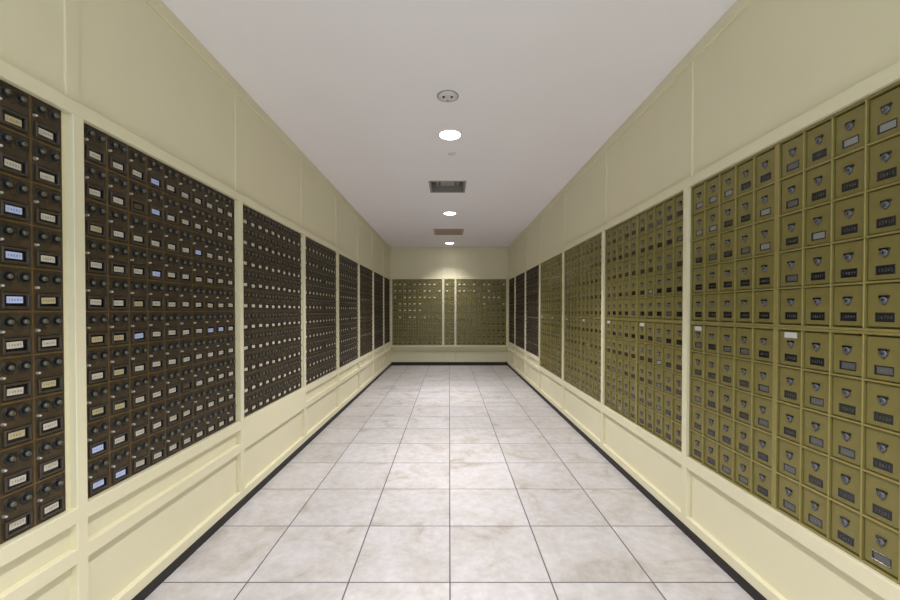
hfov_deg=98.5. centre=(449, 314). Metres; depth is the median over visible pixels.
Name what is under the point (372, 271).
trim
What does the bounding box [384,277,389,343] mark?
bank
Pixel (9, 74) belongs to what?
trim
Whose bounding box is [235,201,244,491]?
trim
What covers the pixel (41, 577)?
trim
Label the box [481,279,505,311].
bank
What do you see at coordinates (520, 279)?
bank
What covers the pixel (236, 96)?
trim
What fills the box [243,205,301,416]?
bank
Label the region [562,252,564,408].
trim
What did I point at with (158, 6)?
trim
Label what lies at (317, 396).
trim
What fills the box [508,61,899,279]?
trim
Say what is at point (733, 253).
bank
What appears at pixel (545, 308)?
bank
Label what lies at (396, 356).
trim
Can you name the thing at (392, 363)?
baseboard
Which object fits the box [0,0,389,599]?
wall
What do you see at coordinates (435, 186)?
ceiling vent
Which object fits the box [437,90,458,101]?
smoke detector
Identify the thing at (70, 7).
trim
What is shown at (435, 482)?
floor
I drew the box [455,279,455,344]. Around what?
trim
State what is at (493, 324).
bank
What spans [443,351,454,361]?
trim
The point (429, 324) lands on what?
bank
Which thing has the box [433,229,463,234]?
ceiling vent
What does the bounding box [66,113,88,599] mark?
trim
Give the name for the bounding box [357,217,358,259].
trim
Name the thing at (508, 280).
trim
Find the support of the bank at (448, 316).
attached to the wall at (404, 262)
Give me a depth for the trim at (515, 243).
7.66 m
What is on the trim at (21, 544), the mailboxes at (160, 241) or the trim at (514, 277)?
the mailboxes at (160, 241)
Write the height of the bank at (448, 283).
0.730 m
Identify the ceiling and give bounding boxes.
[161,0,736,246]
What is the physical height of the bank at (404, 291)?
0.730 m
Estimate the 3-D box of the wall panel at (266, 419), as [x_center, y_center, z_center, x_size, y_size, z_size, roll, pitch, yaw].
[-1.302,0.746,2.951,0.025,0.189,1.020,0,1,0]
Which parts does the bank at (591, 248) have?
mailbox door, mailbox door, mailbox door, mailbox door, mailbox door, mailbox door, mailbox door, mailbox door, mailbox door, mailbox door, mailbox door, mailbox door, mailbox door, mailbox door, mailbox door, mailbox door, mailbox door, mailbox door, mailbox door, mailbox door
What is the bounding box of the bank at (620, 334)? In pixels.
[605,318,636,423]
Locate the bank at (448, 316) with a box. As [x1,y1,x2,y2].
[444,312,453,344]
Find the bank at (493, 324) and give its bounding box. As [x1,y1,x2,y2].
[481,312,505,344]
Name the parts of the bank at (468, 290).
mailbox door, mailbox door, mailbox door, mailbox door, mailbox door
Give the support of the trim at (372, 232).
attached to the wall at (136, 72)
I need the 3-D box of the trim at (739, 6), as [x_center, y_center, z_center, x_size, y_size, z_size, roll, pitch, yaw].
[1.308,-1.414,3.644,0.013,0.065,9.920,0,1,0]
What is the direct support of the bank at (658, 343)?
attached to the wall at (777, 61)
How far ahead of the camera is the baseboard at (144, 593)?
2.22 m
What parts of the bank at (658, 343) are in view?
mailbox door, mailbox door, mailbox door, mailbox door, mailbox door, mailbox door, mailbox door, mailbox door, mailbox door, mailbox door, mailbox door, mailbox door, mailbox door, mailbox door, mailbox door, mailbox door, mailbox door, mailbox door, mailbox door, mailbox door, mailbox door, mailbox door, mailbox door, mailbox door, mailbox door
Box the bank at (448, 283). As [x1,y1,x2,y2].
[444,279,453,311]
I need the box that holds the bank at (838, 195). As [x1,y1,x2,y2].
[775,81,899,332]
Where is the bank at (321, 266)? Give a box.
[306,237,336,384]
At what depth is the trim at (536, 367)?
6.56 m
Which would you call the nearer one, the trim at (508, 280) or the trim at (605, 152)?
the trim at (605, 152)
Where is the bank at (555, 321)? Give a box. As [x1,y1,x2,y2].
[550,316,561,378]
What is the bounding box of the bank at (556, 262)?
[551,253,561,315]
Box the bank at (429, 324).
[417,312,441,344]
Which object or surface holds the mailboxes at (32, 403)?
on the trim at (21, 544)
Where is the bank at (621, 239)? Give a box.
[605,215,636,319]
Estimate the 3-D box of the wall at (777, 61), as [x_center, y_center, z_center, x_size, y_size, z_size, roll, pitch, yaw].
[1.552,-0.138,3.859,0.475,2.625,10.320,0,1,0]
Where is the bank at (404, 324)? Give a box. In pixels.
[392,312,416,344]
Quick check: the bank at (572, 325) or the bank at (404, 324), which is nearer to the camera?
the bank at (572, 325)
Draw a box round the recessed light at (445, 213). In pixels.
[443,212,455,214]
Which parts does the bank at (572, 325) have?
mailbox door, mailbox door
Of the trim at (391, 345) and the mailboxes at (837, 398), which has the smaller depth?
the mailboxes at (837, 398)
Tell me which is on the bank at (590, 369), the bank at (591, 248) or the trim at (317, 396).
the bank at (591, 248)
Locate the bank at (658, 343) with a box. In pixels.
[636,320,681,451]
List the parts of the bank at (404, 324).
mailbox door, mailbox door, mailbox door, mailbox door, mailbox door, mailbox door, mailbox door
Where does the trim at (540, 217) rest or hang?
attached to the wall at (777, 61)
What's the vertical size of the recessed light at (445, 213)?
0.146 m
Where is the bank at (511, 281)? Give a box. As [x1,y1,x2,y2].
[509,278,513,343]
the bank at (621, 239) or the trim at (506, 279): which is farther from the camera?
the trim at (506, 279)
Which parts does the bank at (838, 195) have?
mailbox door, mailbox door, mailbox door, mailbox door, mailbox door, mailbox door, mailbox door, mailbox door, mailbox door, mailbox door, mailbox door, mailbox door, mailbox door, mailbox door, mailbox door, mailbox door, mailbox door, mailbox door, mailbox door, mailbox door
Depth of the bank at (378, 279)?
7.17 m
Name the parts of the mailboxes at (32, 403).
mailbox door, mailbox door, mailbox door, mailbox door, mailbox door, mailbox door, mailbox door, mailbox door, mailbox door, mailbox door, mailbox door, mailbox door, mailbox door, mailbox door, mailbox door, mailbox door, mailbox door, mailbox door, mailbox door, mailbox door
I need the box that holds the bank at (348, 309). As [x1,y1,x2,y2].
[339,254,357,367]
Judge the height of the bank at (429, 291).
0.730 m
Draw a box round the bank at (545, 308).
[540,259,550,314]
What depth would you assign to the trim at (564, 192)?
4.40 m
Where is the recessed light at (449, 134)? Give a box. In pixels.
[438,129,461,139]
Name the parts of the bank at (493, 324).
mailbox door, mailbox door, mailbox door, mailbox door, mailbox door, mailbox door, mailbox door, mailbox door, mailbox door, mailbox door, mailbox door, mailbox door, mailbox door, mailbox door, mailbox door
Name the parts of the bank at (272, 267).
mailbox door, mailbox door, mailbox door, mailbox door, mailbox door, mailbox door, mailbox door, mailbox door, mailbox door, mailbox door, mailbox door, mailbox door, mailbox door, mailbox door, mailbox door, mailbox door, mailbox door, mailbox door, mailbox door, mailbox door, mailbox door, mailbox door, mailbox door, mailbox door, mailbox door, mailbox door, mailbox door, mailbox door, mailbox door, mailbox door, mailbox door, mailbox door, mailbox door, mailbox door, mailbox door, mailbox door, mailbox door, mailbox door, mailbox door, mailbox door, mailbox door, mailbox door, mailbox door, mailbox door, mailbox door, mailbox door, mailbox door, mailbox door, mailbox door, mailbox door, mailbox door, mailbox door, mailbox door, mailbox door, mailbox door, mailbox door, mailbox door, mailbox door, mailbox door, mailbox door, mailbox door, mailbox door, mailbox door, mailbox door, mailbox door, mailbox door, mailbox door, mailbox door, mailbox door, mailbox door, mailbox door, mailbox door, mailbox door, mailbox door, mailbox door, mailbox door, mailbox door, mailbox door, mailbox door, mailbox door, mailbox door, mailbox door, mailbox door, mailbox door, mailbox door, mailbox door, mailbox door, mailbox door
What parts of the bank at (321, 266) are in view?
mailbox door, mailbox door, mailbox door, mailbox door, mailbox door, mailbox door, mailbox door, mailbox door, mailbox door, mailbox door, mailbox door, mailbox door, mailbox door, mailbox door, mailbox door, mailbox door, mailbox door, mailbox door, mailbox door, mailbox door, mailbox door, mailbox door, mailbox door, mailbox door, mailbox door, mailbox door, mailbox door, mailbox door, mailbox door, mailbox door, mailbox door, mailbox door, mailbox door, mailbox door, mailbox door, mailbox door, mailbox door, mailbox door, mailbox door, mailbox door, mailbox door, mailbox door, mailbox door, mailbox door, mailbox door, mailbox door, mailbox door, mailbox door, mailbox door, mailbox door, mailbox door, mailbox door, mailbox door, mailbox door, mailbox door, mailbox door, mailbox door, mailbox door, mailbox door, mailbox door, mailbox door, mailbox door, mailbox door, mailbox door, mailbox door, mailbox door, mailbox door, mailbox door, mailbox door, mailbox door, mailbox door, mailbox door, mailbox door, mailbox door, mailbox door, mailbox door, mailbox door, mailbox door, mailbox door, mailbox door, mailbox door, mailbox door, mailbox door, mailbox door, mailbox door, mailbox door, mailbox door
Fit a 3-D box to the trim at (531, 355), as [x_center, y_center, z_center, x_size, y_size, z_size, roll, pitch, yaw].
[1.302,0.630,7.113,0.025,0.054,3.030,0,1,0]
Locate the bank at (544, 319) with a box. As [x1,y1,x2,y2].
[540,315,550,370]
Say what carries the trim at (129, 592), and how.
attached to the wall at (136, 72)
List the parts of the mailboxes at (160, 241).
mailbox door, mailbox door, mailbox door, mailbox door, mailbox door, mailbox door, mailbox door, mailbox door, mailbox door, mailbox door, mailbox door, mailbox door, mailbox door, mailbox door, mailbox door, mailbox door, mailbox door, mailbox door, mailbox door, mailbox door, mailbox door, mailbox door, mailbox door, mailbox door, mailbox door, mailbox door, mailbox door, mailbox door, mailbox door, mailbox door, mailbox door, mailbox door, mailbox door, mailbox door, mailbox door, mailbox door, mailbox door, mailbox door, mailbox door, mailbox door, mailbox door, mailbox door, mailbox door, mailbox door, mailbox door, mailbox door, mailbox door, mailbox door, mailbox door, mailbox door, mailbox door, mailbox door, mailbox door, mailbox door, mailbox door, mailbox door, mailbox door, mailbox door, mailbox door, mailbox door, mailbox door, mailbox door, mailbox door, mailbox door, mailbox door, mailbox door, mailbox door, mailbox door, mailbox door, mailbox door, mailbox door, mailbox door, mailbox door, mailbox door, mailbox door, mailbox door, mailbox door, mailbox door, mailbox door, mailbox door, mailbox door, mailbox door, mailbox door, mailbox door, mailbox door, mailbox door, mailbox door, mailbox door, mailbox door, mailbox door, mailbox door, mailbox door, mailbox door, mailbox door, mailbox door, mailbox door, mailbox door, mailbox door, mailbox door, mailbox door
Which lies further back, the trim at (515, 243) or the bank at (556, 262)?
the trim at (515, 243)
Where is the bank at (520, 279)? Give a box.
[515,272,524,348]
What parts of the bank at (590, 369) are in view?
mailbox door, mailbox door, mailbox door, mailbox door, mailbox door, mailbox door, mailbox door, mailbox door, mailbox door, mailbox door, mailbox door, mailbox door, mailbox door, mailbox door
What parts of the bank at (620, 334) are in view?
mailbox door, mailbox door, mailbox door, mailbox door, mailbox door, mailbox door, mailbox door, mailbox door, mailbox door, mailbox door, mailbox door, mailbox door, mailbox door, mailbox door, mailbox door, mailbox door, mailbox door, mailbox door, mailbox door, mailbox door, mailbox door, mailbox door, mailbox door, mailbox door, mailbox door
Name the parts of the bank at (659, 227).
mailbox door, mailbox door, mailbox door, mailbox door, mailbox door, mailbox door, mailbox door, mailbox door, mailbox door, mailbox door, mailbox door, mailbox door, mailbox door, mailbox door, mailbox door, mailbox door, mailbox door, mailbox door, mailbox door, mailbox door, mailbox door, mailbox door, mailbox door, mailbox door, mailbox door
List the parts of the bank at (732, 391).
mailbox door, mailbox door, mailbox door, mailbox door, mailbox door, mailbox door, mailbox door, mailbox door, mailbox door, mailbox door, mailbox door, mailbox door, mailbox door, mailbox door, mailbox door, mailbox door, mailbox door, mailbox door, mailbox door, mailbox door, mailbox door, mailbox door, mailbox door, mailbox door, mailbox door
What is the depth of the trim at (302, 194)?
3.46 m
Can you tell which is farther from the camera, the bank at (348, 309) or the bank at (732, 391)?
the bank at (348, 309)
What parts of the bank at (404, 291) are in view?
mailbox door, mailbox door, mailbox door, mailbox door, mailbox door, mailbox door, mailbox door, mailbox door, mailbox door, mailbox door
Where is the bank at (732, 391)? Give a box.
[689,323,774,506]
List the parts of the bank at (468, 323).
mailbox door, mailbox door, mailbox door, mailbox door, mailbox door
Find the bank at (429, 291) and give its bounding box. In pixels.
[417,279,441,311]
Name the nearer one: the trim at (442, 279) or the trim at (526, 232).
the trim at (526, 232)
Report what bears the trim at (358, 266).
attached to the wall at (136, 72)
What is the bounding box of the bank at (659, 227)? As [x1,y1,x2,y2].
[637,192,682,321]
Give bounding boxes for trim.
[0,59,390,279]
[0,421,240,567]
[0,444,240,599]
[63,0,78,102]
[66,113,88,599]
[111,362,390,599]
[145,0,390,249]
[234,92,239,192]
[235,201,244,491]
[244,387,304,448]
[301,159,303,228]
[301,234,305,436]
[306,342,390,391]
[306,348,390,406]
[336,195,337,247]
[336,252,339,406]
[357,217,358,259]
[357,263,359,388]
[372,232,372,266]
[372,271,373,375]
[383,276,384,366]
[390,280,390,361]
[391,247,507,247]
[391,277,507,278]
[391,279,391,344]
[391,345,507,346]
[391,351,442,361]
[442,279,443,344]
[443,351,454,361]
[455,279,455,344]
[456,351,506,361]
[506,279,507,344]
[507,280,508,361]
[507,361,786,599]
[508,0,753,249]
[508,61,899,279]
[508,342,538,361]
[508,348,538,370]
[514,277,515,366]
[515,243,515,273]
[524,271,525,375]
[526,232,526,267]
[539,264,540,388]
[539,366,899,599]
[540,217,540,259]
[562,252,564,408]
[564,192,565,246]
[601,231,604,443]
[603,150,606,224]
[681,187,690,515]
[686,62,693,178]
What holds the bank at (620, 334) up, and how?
attached to the wall at (777, 61)
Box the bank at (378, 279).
[374,272,382,348]
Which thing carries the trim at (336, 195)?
attached to the wall at (136, 72)
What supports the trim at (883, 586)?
attached to the wall at (777, 61)
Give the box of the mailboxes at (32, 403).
[0,79,65,543]
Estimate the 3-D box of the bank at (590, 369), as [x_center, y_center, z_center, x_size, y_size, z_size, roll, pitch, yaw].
[1.489,0.388,3.584,0.368,0.729,0.549,0,1,0]
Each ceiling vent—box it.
[429,181,465,192]
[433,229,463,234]
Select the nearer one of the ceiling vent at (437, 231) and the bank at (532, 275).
the bank at (532, 275)
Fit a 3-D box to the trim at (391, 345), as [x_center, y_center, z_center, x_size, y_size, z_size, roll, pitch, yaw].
[0.000,0.691,8.599,2.578,0.040,0.060,0,1,0]
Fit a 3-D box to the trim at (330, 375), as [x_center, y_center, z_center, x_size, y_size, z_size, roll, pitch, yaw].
[-1.302,0.642,6.062,0.025,0.054,5.132,0,1,0]
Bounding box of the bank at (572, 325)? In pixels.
[564,316,580,389]
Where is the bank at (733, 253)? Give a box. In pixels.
[690,144,776,326]
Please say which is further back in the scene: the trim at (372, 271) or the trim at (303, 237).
the trim at (372, 271)
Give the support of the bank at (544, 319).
attached to the wall at (777, 61)
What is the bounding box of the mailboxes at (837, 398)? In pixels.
[773,327,899,584]
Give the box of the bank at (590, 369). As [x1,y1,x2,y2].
[580,317,600,402]
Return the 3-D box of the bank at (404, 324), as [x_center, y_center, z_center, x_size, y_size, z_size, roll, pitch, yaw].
[-0.988,0.302,8.794,0.548,0.730,0.368,0,1,0]
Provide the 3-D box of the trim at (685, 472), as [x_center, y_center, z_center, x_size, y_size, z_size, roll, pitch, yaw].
[1.302,0.204,2.130,0.026,1.795,0.040,0,1,0]
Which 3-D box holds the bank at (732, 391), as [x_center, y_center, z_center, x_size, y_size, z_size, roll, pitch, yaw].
[1.489,0.409,1.834,0.368,0.729,0.549,0,1,0]
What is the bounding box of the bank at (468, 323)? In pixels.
[457,312,480,344]
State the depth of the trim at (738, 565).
2.12 m
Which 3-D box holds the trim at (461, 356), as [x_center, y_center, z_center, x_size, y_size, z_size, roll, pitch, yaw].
[0.716,0.925,8.617,1.147,0.236,0.028,0,1,0]
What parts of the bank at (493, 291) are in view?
mailbox door, mailbox door, mailbox door, mailbox door, mailbox door, mailbox door, mailbox door, mailbox door, mailbox door, mailbox door, mailbox door, mailbox door, mailbox door, mailbox door, mailbox door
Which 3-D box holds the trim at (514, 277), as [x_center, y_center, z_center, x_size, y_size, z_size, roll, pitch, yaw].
[1.302,0.139,7.679,0.026,1.795,0.043,0,1,0]
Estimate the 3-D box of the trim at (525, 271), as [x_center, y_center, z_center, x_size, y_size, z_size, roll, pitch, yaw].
[1.302,0.151,6.633,0.026,1.795,0.040,0,1,0]
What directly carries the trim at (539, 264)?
attached to the wall at (777, 61)
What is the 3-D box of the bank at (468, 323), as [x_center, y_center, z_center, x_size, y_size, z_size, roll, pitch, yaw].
[0.436,0.302,8.794,0.548,0.730,0.368,0,1,0]
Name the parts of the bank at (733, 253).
mailbox door, mailbox door, mailbox door, mailbox door, mailbox door, mailbox door, mailbox door, mailbox door, mailbox door, mailbox door, mailbox door, mailbox door, mailbox door, mailbox door, mailbox door, mailbox door, mailbox door, mailbox door, mailbox door, mailbox door, mailbox door, mailbox door, mailbox door, mailbox door, mailbox door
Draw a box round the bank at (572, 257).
[564,244,580,316]
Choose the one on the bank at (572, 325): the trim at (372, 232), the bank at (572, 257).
the bank at (572, 257)
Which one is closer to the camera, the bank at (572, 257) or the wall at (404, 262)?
the bank at (572, 257)
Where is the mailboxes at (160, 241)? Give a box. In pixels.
[84,123,235,498]
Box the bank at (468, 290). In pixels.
[457,279,480,311]
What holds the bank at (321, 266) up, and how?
on the trim at (330, 375)
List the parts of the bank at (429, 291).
mailbox door, mailbox door, mailbox door, mailbox door, mailbox door, mailbox door, mailbox door, mailbox door, mailbox door, mailbox door, mailbox door, mailbox door, mailbox door, mailbox door, mailbox door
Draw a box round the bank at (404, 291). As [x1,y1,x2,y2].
[392,279,416,311]
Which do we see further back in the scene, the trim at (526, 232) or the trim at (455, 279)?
the trim at (455, 279)
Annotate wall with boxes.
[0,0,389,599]
[390,248,507,361]
[509,0,899,599]
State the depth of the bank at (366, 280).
6.08 m
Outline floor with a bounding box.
[145,365,753,599]
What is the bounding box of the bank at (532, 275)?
[526,265,538,356]
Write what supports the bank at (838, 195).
on the mailboxes at (837, 398)
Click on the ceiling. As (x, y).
(541, 86)
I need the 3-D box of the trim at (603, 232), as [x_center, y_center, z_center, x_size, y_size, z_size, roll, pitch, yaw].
[1.302,0.190,3.280,0.026,1.795,0.040,0,1,0]
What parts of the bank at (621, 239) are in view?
mailbox door, mailbox door, mailbox door, mailbox door, mailbox door, mailbox door, mailbox door, mailbox door, mailbox door, mailbox door, mailbox door, mailbox door, mailbox door, mailbox door, mailbox door, mailbox door, mailbox door, mailbox door, mailbox door, mailbox door, mailbox door, mailbox door, mailbox door, mailbox door, mailbox door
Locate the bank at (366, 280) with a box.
[360,265,372,356]
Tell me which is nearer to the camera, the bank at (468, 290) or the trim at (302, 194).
the trim at (302, 194)
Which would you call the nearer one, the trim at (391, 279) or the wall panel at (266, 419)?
the wall panel at (266, 419)
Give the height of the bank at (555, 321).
0.729 m
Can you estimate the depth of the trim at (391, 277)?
8.59 m
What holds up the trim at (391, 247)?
attached to the wall at (404, 262)
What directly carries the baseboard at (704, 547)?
attached to the wall at (777, 61)
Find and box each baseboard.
[132,364,390,599]
[391,362,506,364]
[507,363,766,599]
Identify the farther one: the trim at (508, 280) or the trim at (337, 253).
the trim at (508, 280)
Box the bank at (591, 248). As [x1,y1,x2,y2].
[581,233,601,317]
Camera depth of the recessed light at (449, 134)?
3.09 m
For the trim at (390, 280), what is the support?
attached to the wall at (136, 72)
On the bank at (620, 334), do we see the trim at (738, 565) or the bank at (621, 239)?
the bank at (621, 239)
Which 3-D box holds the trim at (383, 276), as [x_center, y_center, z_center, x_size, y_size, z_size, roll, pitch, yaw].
[-1.302,0.135,7.696,0.026,1.802,0.040,0,1,0]
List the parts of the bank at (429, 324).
mailbox door, mailbox door, mailbox door, mailbox door, mailbox door, mailbox door, mailbox door, mailbox door, mailbox door, mailbox door, mailbox door, mailbox door, mailbox door, mailbox door, mailbox door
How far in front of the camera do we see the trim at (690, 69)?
2.10 m
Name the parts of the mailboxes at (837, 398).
mailbox door, mailbox door, mailbox door, mailbox door, mailbox door, mailbox door, mailbox door, mailbox door, mailbox door, mailbox door, mailbox door, mailbox door, mailbox door, mailbox door, mailbox door, mailbox door, mailbox door, mailbox door, mailbox door, mailbox door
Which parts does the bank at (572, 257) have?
mailbox door, mailbox door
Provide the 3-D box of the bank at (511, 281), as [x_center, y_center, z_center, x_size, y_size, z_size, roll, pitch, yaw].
[1.484,-0.087,8.102,0.378,1.352,0.786,0,1,0]
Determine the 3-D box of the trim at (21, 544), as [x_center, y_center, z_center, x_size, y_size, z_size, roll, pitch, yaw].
[-1.302,0.707,0.556,0.025,0.054,3.696,0,1,0]
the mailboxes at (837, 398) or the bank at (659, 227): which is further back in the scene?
the bank at (659, 227)

